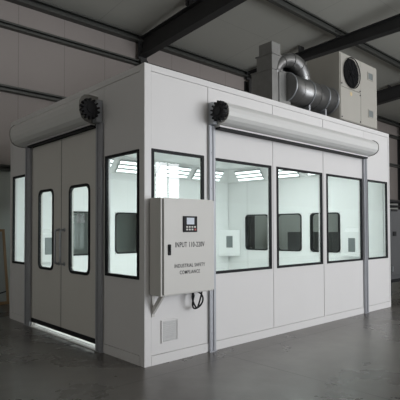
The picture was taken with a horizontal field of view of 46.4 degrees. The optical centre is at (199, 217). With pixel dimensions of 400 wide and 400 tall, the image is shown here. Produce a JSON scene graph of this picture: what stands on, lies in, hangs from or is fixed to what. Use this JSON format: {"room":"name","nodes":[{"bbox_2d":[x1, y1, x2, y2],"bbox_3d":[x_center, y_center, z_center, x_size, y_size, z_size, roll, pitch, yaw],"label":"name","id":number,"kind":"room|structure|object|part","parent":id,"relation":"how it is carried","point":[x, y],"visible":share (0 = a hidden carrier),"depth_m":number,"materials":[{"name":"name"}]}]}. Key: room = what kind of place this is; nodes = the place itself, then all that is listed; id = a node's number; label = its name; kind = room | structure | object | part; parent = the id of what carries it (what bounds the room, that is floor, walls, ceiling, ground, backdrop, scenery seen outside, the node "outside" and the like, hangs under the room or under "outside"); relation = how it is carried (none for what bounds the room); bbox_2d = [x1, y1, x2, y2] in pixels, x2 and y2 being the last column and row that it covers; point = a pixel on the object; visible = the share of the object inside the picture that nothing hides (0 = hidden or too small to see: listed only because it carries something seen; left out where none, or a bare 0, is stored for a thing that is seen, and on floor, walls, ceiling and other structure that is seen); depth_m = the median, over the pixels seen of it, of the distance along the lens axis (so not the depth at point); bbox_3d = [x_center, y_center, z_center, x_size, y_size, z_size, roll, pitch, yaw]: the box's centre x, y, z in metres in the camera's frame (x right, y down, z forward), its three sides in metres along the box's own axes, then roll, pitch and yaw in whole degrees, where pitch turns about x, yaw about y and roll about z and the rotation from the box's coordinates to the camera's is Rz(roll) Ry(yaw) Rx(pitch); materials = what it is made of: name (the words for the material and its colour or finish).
{"room":"industrial workshop","nodes":[
{"label":"industrial workshop","id":0,"kind":"room"},
{"bbox_2d":[0,281,399,399],"bbox_3d":[7.679,1.654,8.897,46.000,0.200,15.300,1,-2,-43],"label":"floor","id":1,"kind":"structure","parent":0,"point":[357,357],"depth_m":4.51,"materials":[{"name":"concrete"}]},
{"bbox_2d":[0,229,9,304],"bbox_3d":[-3.942,0.889,8.229,1.050,1.358,0.300,1,-2,-43],"label":"leaning board","id":2,"kind":"object","parent":1,"relation":"on","point":[4,289],"visible":1,"depth_m":8.52,"materials":[{"name":"brown wood"}]},
{"bbox_2d":[136,59,147,251],"bbox_3d":[-1.331,-1.006,10.789,0.280,5.270,0.240,1,-2,-43],"label":"steel column","id":3,"kind":"structure","parent":1,"relation":"on","point":[141,60],"depth_m":10.76,"materials":[{"name":"black metal"}]},
{"bbox_2d":[138,0,246,59],"bbox_3d":[3.582,-4.599,5.518,0.240,1.570,14.600,1,-2,-43],"label":"rafter","id":4,"kind":"object","parent":3,"relation":"on","point":[198,13],"visible":1,"depth_m":9.78,"materials":[{"name":"black metal"}]},
{"bbox_3d":[-1.336,-3.921,10.861,0.240,0.520,0.050,1,-2,-43],"label":"plate","id":5,"kind":"part","parent":4,"relation":"part of","materials":[{"name":"paint"}]},
{"bbox_2d":[9,62,390,367],"bbox_3d":[0.172,0.042,7.611,5.291,3.000,3.519,1,-2,-43],"label":"booth","id":6,"kind":"object","parent":1,"relation":"on","point":[151,114],"visible":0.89,"depth_m":5.92,"materials":[{"name":"white paint"}]},
{"bbox_3d":[-2.872,0.039,7.160,0.061,3.000,0.056,1,-2,-43],"label":"corner post","id":7,"kind":"part","parent":6,"relation":"part of","materials":[{"name":"white metal"}]},
{"bbox_3d":[-2.656,0.018,6.929,0.060,2.830,0.570,1,-2,-43],"label":"wall panel","id":8,"kind":"part","parent":6,"relation":"part of","materials":[{"name":"white paint"}]},
{"bbox_2d":[42,229,51,262],"bbox_3d":[-2.418,0.451,7.459,0.380,0.530,0.088,1,-2,-43],"label":"vent box","id":9,"kind":"object","parent":6,"relation":"attached to","point":[47,233],"visible":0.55,"depth_m":7.42,"materials":[{"name":"white metal"}]},
{"bbox_3d":[-2.042,0.204,6.248,0.050,2.378,0.885,1,-2,-43],"label":"door","id":10,"kind":"part","parent":6,"relation":"part of","materials":[{"name":"grey paint"}]},
{"bbox_2d":[9,94,103,352],"bbox_3d":[-1.888,0.077,5.814,0.300,2.848,2.227,1,-2,-43],"label":"roller shutter","id":11,"kind":"object","parent":6,"relation":"attached to","point":[81,114],"visible":1,"depth_m":5.46,"materials":[{"name":"grey metal"}]},
{"bbox_3d":[-2.436,0.253,6.609,0.027,2.518,0.172,1,-2,-43],"label":"guide rail","id":12,"kind":"part","parent":11,"relation":"part of","materials":[{"name":"grey metal"}]},
{"bbox_2d":[9,94,97,147],"bbox_3d":[-1.928,-1.184,5.938,0.228,0.319,2.045,1,-2,-43],"label":"hood","id":13,"kind":"object","parent":11,"relation":"attached to","point":[65,119],"depth_m":5.73,"materials":[{"name":"white metal"}]},
{"bbox_3d":[-1.188,-1.167,5.023,0.224,0.226,0.062,1,-2,-43],"label":"motor","id":14,"kind":"part","parent":11,"relation":"part of","materials":[{"name":"black plastic"}]},
{"bbox_3d":[-1.116,0.211,5.172,0.027,2.518,0.121,1,-2,-43],"label":"guide rail","id":15,"kind":"part","parent":11,"relation":"part of","materials":[{"name":"grey metal"}]},
{"bbox_3d":[-1.817,0.374,5.910,0.071,0.478,0.048,1,-2,-43],"label":"handle","id":16,"kind":"part","parent":6,"relation":"part of","materials":[{"name":"metal"}]},
{"bbox_3d":[-1.719,0.371,5.803,0.071,0.478,0.048,1,-2,-43],"label":"handle","id":17,"kind":"part","parent":6,"relation":"part of","materials":[{"name":"metal"}]},
{"bbox_3d":[-1.718,-1.464,5.938,0.063,0.066,3.360,1,-2,-43],"label":"trim","id":18,"kind":"part","parent":6,"relation":"part of","materials":[{"name":"white paint"}]},
{"bbox_3d":[-1.435,0.185,5.587,0.050,2.378,0.879,1,-2,-43],"label":"door","id":19,"kind":"part","parent":6,"relation":"part of","materials":[{"name":"grey paint"}]},
{"bbox_3d":[-1.752,-1.220,5.973,0.060,0.410,2.105,1,-2,-43],"label":"wall panel","id":20,"kind":"part","parent":6,"relation":"part of","materials":[{"name":"white paint"}]},
{"bbox_3d":[-0.806,-0.040,4.915,0.060,2.830,0.675,1,-2,-43],"label":"wall panel","id":21,"kind":"part","parent":6,"relation":"part of","materials":[{"name":"white paint"}]},
{"bbox_3d":[-1.111,0.106,8.773,4.713,2.940,0.060,1,-2,-43],"label":"wall panel","id":22,"kind":"part","parent":6,"relation":"part of","materials":[{"name":"white metal"}]},
{"bbox_2d":[115,160,154,173],"bbox_3d":[-1.172,-0.905,8.528,0.770,0.207,0.186,1,-2,-43],"label":"strip light","id":23,"kind":"object","parent":6,"relation":"attached to","point":[124,166],"visible":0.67,"depth_m":8.39,"materials":[{"name":"white plastic"}]},
{"bbox_3d":[-0.542,-0.033,4.637,0.082,3.000,0.082,1,-2,-43],"label":"corner post","id":24,"kind":"part","parent":6,"relation":"part of","materials":[{"name":"white metal"}]},
{"bbox_2d":[161,318,178,343],"bbox_3d":[-0.308,1.155,4.758,0.220,0.230,0.013,1,-2,-43],"label":"vent grille","id":25,"kind":"object","parent":6,"relation":"attached to","point":[169,326],"depth_m":4.76,"materials":[{"name":"white paint"}]},
{"bbox_2d":[155,164,191,178],"bbox_3d":[-0.509,-0.891,9.136,0.770,0.207,0.186,1,-2,-43],"label":"strip light","id":26,"kind":"object","parent":6,"relation":"attached to","point":[164,170],"visible":1,"depth_m":9.11,"materials":[{"name":"white plastic"}]},
{"bbox_3d":[-0.218,-0.042,4.925,0.776,2.830,0.060,1,-2,-43],"label":"wall panel","id":27,"kind":"part","parent":6,"relation":"part of","materials":[{"name":"white paint"}]},
{"bbox_2d":[150,197,213,316],"bbox_3d":[-0.168,0.401,4.756,0.700,1.175,0.224,1,-2,-43],"label":"cabinet","id":28,"kind":"object","parent":6,"relation":"attached to","point":[181,229],"visible":1,"depth_m":4.61,"materials":[{"name":"white metal"}]},
{"bbox_3d":[-0.103,0.289,4.704,0.670,0.933,0.016,1,-2,-43],"label":"door","id":29,"kind":"part","parent":28,"relation":"part of","materials":[{"name":"grey paint"}]},
{"bbox_2d":[191,292,203,308],"bbox_3d":[-0.032,0.868,4.894,0.160,0.197,0.062,1,-2,-43],"label":"power cable","id":30,"kind":"object","parent":28,"relation":"hanging from","point":[194,306],"visible":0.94,"depth_m":4.90,"materials":[{"name":"black rubber"}]},
{"bbox_2d":[192,168,199,179],"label":"strip light","id":31,"kind":"object","parent":6,"relation":"attached to","point":[196,175],"depth_m":9.55,"materials":[{"name":"white plastic"}]},
{"bbox_2d":[216,171,223,181],"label":"strip light","id":32,"kind":"object","parent":6,"relation":"attached to","point":[218,173],"depth_m":9.94,"materials":[{"name":"white plastic"}]},
{"bbox_2d":[218,230,239,255],"bbox_3d":[0.633,0.558,10.179,0.467,0.560,0.246,0,-1,2],"label":"vent box","id":33,"kind":"object","parent":6,"relation":"attached to","point":[228,240],"visible":1,"depth_m":10.09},
{"bbox_3d":[0.504,-0.027,5.588,1.097,2.830,0.060,1,-2,-43],"label":"wall panel","id":34,"kind":"part","parent":6,"relation":"part of","materials":[{"name":"white paint"}]},
{"bbox_2d":[235,169,263,181],"bbox_3d":[1.035,-0.877,9.822,0.640,0.207,0.186,-1,-2,40],"label":"strip light","id":35,"kind":"object","parent":6,"relation":"attached to","point":[247,175],"visible":1,"depth_m":9.80,"materials":[{"name":"white plastic"}]},
{"bbox_3d":[1.370,-1.460,6.423,5.102,0.066,0.063,1,-2,-43],"label":"trim","id":36,"kind":"part","parent":6,"relation":"part of","materials":[{"name":"white paint"}]},
{"bbox_2d":[250,41,310,104],"bbox_3d":[1.246,-1.962,6.891,0.956,0.966,0.487,1,-2,-43],"label":"blower plenum","id":37,"kind":"object","parent":6,"relation":"on","point":[269,81],"visible":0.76,"depth_m":6.60,"materials":[{"name":"metal"}]},
{"bbox_2d":[278,169,299,178],"bbox_3d":[1.656,-0.893,9.292,0.640,0.207,0.186,-1,-2,40],"label":"strip light","id":38,"kind":"object","parent":6,"relation":"attached to","point":[281,173],"visible":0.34,"depth_m":9.26,"materials":[{"name":"white plastic"}]},
{"bbox_2d":[208,100,378,352],"bbox_3d":[1.479,0.121,6.239,3.557,2.763,0.280,1,-2,-43],"label":"roller shutter","id":39,"kind":"object","parent":6,"relation":"attached to","point":[222,116],"visible":0.95,"depth_m":5.71,"materials":[{"name":"grey paint"}]},
{"bbox_3d":[0.133,0.223,5.172,0.088,2.488,0.027,1,-2,-43],"label":"guide rail","id":40,"kind":"part","parent":39,"relation":"part of","materials":[{"name":"grey metal"}]},
{"bbox_3d":[0.207,-1.153,5.069,0.062,0.226,0.224,1,-2,-43],"label":"motor","id":41,"kind":"part","parent":39,"relation":"part of","materials":[{"name":"black plastic"}]},
{"bbox_2d":[214,101,378,156],"bbox_3d":[1.482,-1.130,6.295,3.405,0.259,0.253,1,-2,-43],"label":"hood","id":42,"kind":"object","parent":39,"relation":"attached to","point":[241,119],"depth_m":5.92,"materials":[{"name":"grey paint"}]},
{"bbox_3d":[2.658,0.276,7.489,0.105,2.488,0.027,1,-2,-43],"label":"guide rail","id":43,"kind":"part","parent":39,"relation":"part of","materials":[{"name":"grey metal"}]},
{"bbox_3d":[1.347,-0.009,6.361,1.107,2.830,0.060,1,-2,-43],"label":"wall panel","id":44,"kind":"part","parent":6,"relation":"part of","materials":[{"name":"white paint"}]},
{"bbox_3d":[1.928,0.109,9.246,3.378,2.940,0.060,-1,-2,40],"label":"wall panel","id":45,"kind":"part","parent":6,"relation":"part of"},
{"bbox_2d":[286,72,339,115],"bbox_3d":[1.627,-1.777,7.083,1.123,0.603,0.434,1,-2,-43],"label":"duct","id":46,"kind":"object","parent":6,"relation":"on","point":[303,93],"visible":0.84,"depth_m":6.89,"materials":[{"name":"metal"}]},
{"bbox_2d":[307,51,376,129],"bbox_3d":[2.446,-2.027,7.925,1.200,1.141,0.650,1,-2,-43],"label":"air conditioning unit","id":47,"kind":"object","parent":6,"relation":"on","point":[354,80],"visible":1,"depth_m":7.58,"materials":[{"name":"beige paint"}]},
{"bbox_3d":[2.433,-2.322,7.539,0.620,0.516,0.011,1,-2,-43],"label":"fan panel","id":48,"kind":"part","parent":47,"relation":"part of","materials":[{"name":"beige paint"}]},
{"bbox_3d":[2.432,-1.802,7.523,0.620,0.510,0.011,1,-2,-43],"label":"access panel","id":49,"kind":"part","parent":47,"relation":"part of","materials":[{"name":"beige paint"}]},
{"bbox_3d":[2.868,-2.062,7.931,0.550,1.048,0.011,1,-2,-43],"label":"access panel","id":50,"kind":"part","parent":47,"relation":"part of","materials":[{"name":"beige paint"}]},
{"bbox_3d":[2.206,0.009,7.150,1.138,2.830,0.060,1,-2,-43],"label":"wall panel","id":51,"kind":"part","parent":6,"relation":"part of","materials":[{"name":"white paint"}]},
{"bbox_2d":[343,228,358,256],"bbox_3d":[2.782,0.450,8.410,0.409,0.510,0.087,-1,-2,40],"label":"vent box","id":52,"kind":"object","parent":6,"relation":"attached to","point":[351,235],"visible":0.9,"depth_m":8.43,"materials":[{"name":"white metal"}]},
{"bbox_3d":[2.940,0.025,7.823,0.846,2.830,0.060,1,-2,-43],"label":"wall panel","id":53,"kind":"part","parent":6,"relation":"part of","materials":[{"name":"white paint"}]},
{"bbox_3d":[3.258,0.047,8.134,0.036,3.000,0.093,1,-2,-43],"label":"corner post","id":54,"kind":"part","parent":6,"relation":"part of","materials":[{"name":"white metal"}]},
{"bbox_2d":[244,80,254,248],"bbox_3d":[1.431,-1.113,13.329,0.280,5.600,0.240,1,-2,-43],"label":"steel column","id":55,"kind":"structure","parent":1,"relation":"on","point":[247,85],"depth_m":13.28,"materials":[{"name":"black metal"}]},
{"bbox_2d":[246,13,399,79],"bbox_3d":[6.345,-4.461,8.051,0.240,0.750,14.600,1,-2,-43],"label":"rafter","id":56,"kind":"object","parent":55,"relation":"on","point":[390,25],"visible":0.64,"depth_m":11.02,"materials":[{"name":"black metal"}]},
{"bbox_2d":[266,0,399,68],"bbox_3d":[4.561,-4.465,12.435,46.000,0.180,0.090,1,-2,-43],"label":"beam","id":57,"kind":"structure","parent":56,"relation":"on","point":[287,5],"depth_m":10.90,"materials":[{"name":"black metal"}]},
{"bbox_2d":[288,232,315,249],"bbox_3d":[2.984,1.041,12.982,0.615,1.265,0.920,1,-2,-43],"label":"storage cabinet","id":58,"kind":"object","parent":1,"relation":"on","point":[293,237],"visible":0.24,"depth_m":12.93,"materials":[{"name":"grey paint"}]},
{"bbox_3d":[2.621,1.014,12.958,0.018,1.160,0.445,1,-2,-43],"label":"door","id":59,"kind":"part","parent":58,"relation":"part of","materials":[{"name":"grey paint"}]},
{"bbox_3d":[2.929,1.004,12.623,0.018,1.160,0.445,1,-2,-43],"label":"door","id":60,"kind":"part","parent":58,"relation":"part of","materials":[{"name":"grey paint"}]},
{"bbox_2d":[316,232,338,250],"bbox_3d":[3.620,1.021,12.289,0.615,1.265,0.920,1,-2,-43],"label":"storage cabinet","id":61,"kind":"object","parent":1,"relation":"on","point":[333,237],"visible":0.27,"depth_m":12.07,"materials":[{"name":"grey paint"}]},
{"bbox_3d":[3.257,0.994,12.266,0.018,1.160,0.445,1,-2,-43],"label":"door","id":62,"kind":"part","parent":61,"relation":"part of","materials":[{"name":"grey paint"}]},
{"bbox_3d":[3.564,0.985,11.931,0.018,1.160,0.445,1,-2,-43],"label":"door","id":63,"kind":"part","parent":61,"relation":"part of","materials":[{"name":"grey paint"}]},
{"bbox_2d":[390,209,399,295],"bbox_3d":[4.018,0.721,9.914,1.290,1.740,0.730,1,-2,-43],"label":"tall cabinet","id":64,"kind":"object","parent":1,"relation":"on","point":[394,213],"visible":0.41,"depth_m":9.37,"materials":[{"name":"grey metal"}]},
{"bbox_2d":[390,200,399,207],"bbox_3d":[3.882,-0.242,9.810,0.820,0.179,0.500,1,-2,-43],"label":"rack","id":65,"kind":"object","parent":64,"relation":"on","point":[391,202],"visible":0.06,"depth_m":9.67,"materials":[{"name":"black metal"}]},
{"bbox_2d":[390,205,399,207],"bbox_3d":[3.882,-0.227,9.809,0.820,0.030,0.500,1,-2,-43],"label":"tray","id":66,"kind":"object","parent":65,"relation":"on","point":[391,206],"depth_m":9.66,"materials":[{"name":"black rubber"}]},
{"bbox_2d":[397,136,399,208],"bbox_3d":[8.614,-0.833,19.917,0.280,5.340,0.240,1,-2,-43],"label":"steel column","id":67,"kind":"structure","parent":1,"relation":"on","point":[398,141],"depth_m":19.99,"materials":[{"name":"black metal"}]},
{"bbox_3d":[5.078,-0.907,16.672,0.280,5.340,0.240,1,-2,-43],"label":"steel column","id":68,"kind":"structure","parent":1,"relation":"on","visible":0},
{"bbox_2d":[377,84,399,105],"bbox_3d":[9.991,-4.620,11.403,0.240,1.740,14.600,1,-2,-43],"label":"rafter","id":69,"kind":"object","parent":68,"relation":"on","point":[389,94],"visible":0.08,"depth_m":15.44,"materials":[{"name":"black metal"}]},
{"bbox_2d":[0,0,399,300],"bbox_3d":[2.497,-1.383,14.614,46.000,6.200,0.200,1,-2,-43],"label":"wall","id":70,"kind":"structure","parent":0,"point":[26,61],"depth_m":9.72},
{"bbox_2d":[77,214,84,222],"bbox_3d":[-2.508,0.023,9.837,0.190,0.190,0.005,1,-2,-43],"label":"paper notice","id":71,"kind":"object","parent":70,"relation":"attached to","point":[80,217],"visible":1,"depth_m":9.83,"materials":[{"name":"grey paper"}]},
{"bbox_2d":[0,19,399,139],"bbox_3d":[2.599,-3.501,14.551,46.000,0.110,0.120,1,-2,-43],"label":"beam","id":72,"kind":"structure","parent":70,"relation":"attached to","point":[4,24],"depth_m":9.72,"materials":[{"name":"black metal"}]},
{"bbox_2d":[0,84,399,167],"bbox_3d":[2.603,-2.291,14.520,46.000,0.110,0.120,1,-2,-43],"label":"beam","id":73,"kind":"structure","parent":70,"relation":"attached to","point":[3,88],"depth_m":9.12,"materials":[{"name":"black metal"}]},
{"bbox_2d":[0,164,399,200],"bbox_3d":[2.607,-0.792,14.480,46.000,0.110,0.120,1,-2,-43],"label":"beam","id":74,"kind":"structure","parent":70,"relation":"attached to","point":[3,167],"depth_m":8.73,"materials":[{"name":"black metal"}]},
{"bbox_2d":[5,0,399,127],"bbox_3d":[2.611,-4.066,14.551,46.000,0.160,0.160,1,-2,-43],"label":"beam","id":75,"kind":"structure","parent":70,"relation":"attached to","point":[38,5],"depth_m":10.45,"materials":[{"name":"black metal"}]},
{"bbox_2d":[42,0,399,122],"bbox_3d":[7.693,-5.200,9.039,46.000,1.710,15.600,1,-2,-43],"label":"ceiling","id":76,"kind":"structure","parent":0,"point":[234,38],"depth_m":10.94,"materials":[{"name":"grey metal"}]}
]}

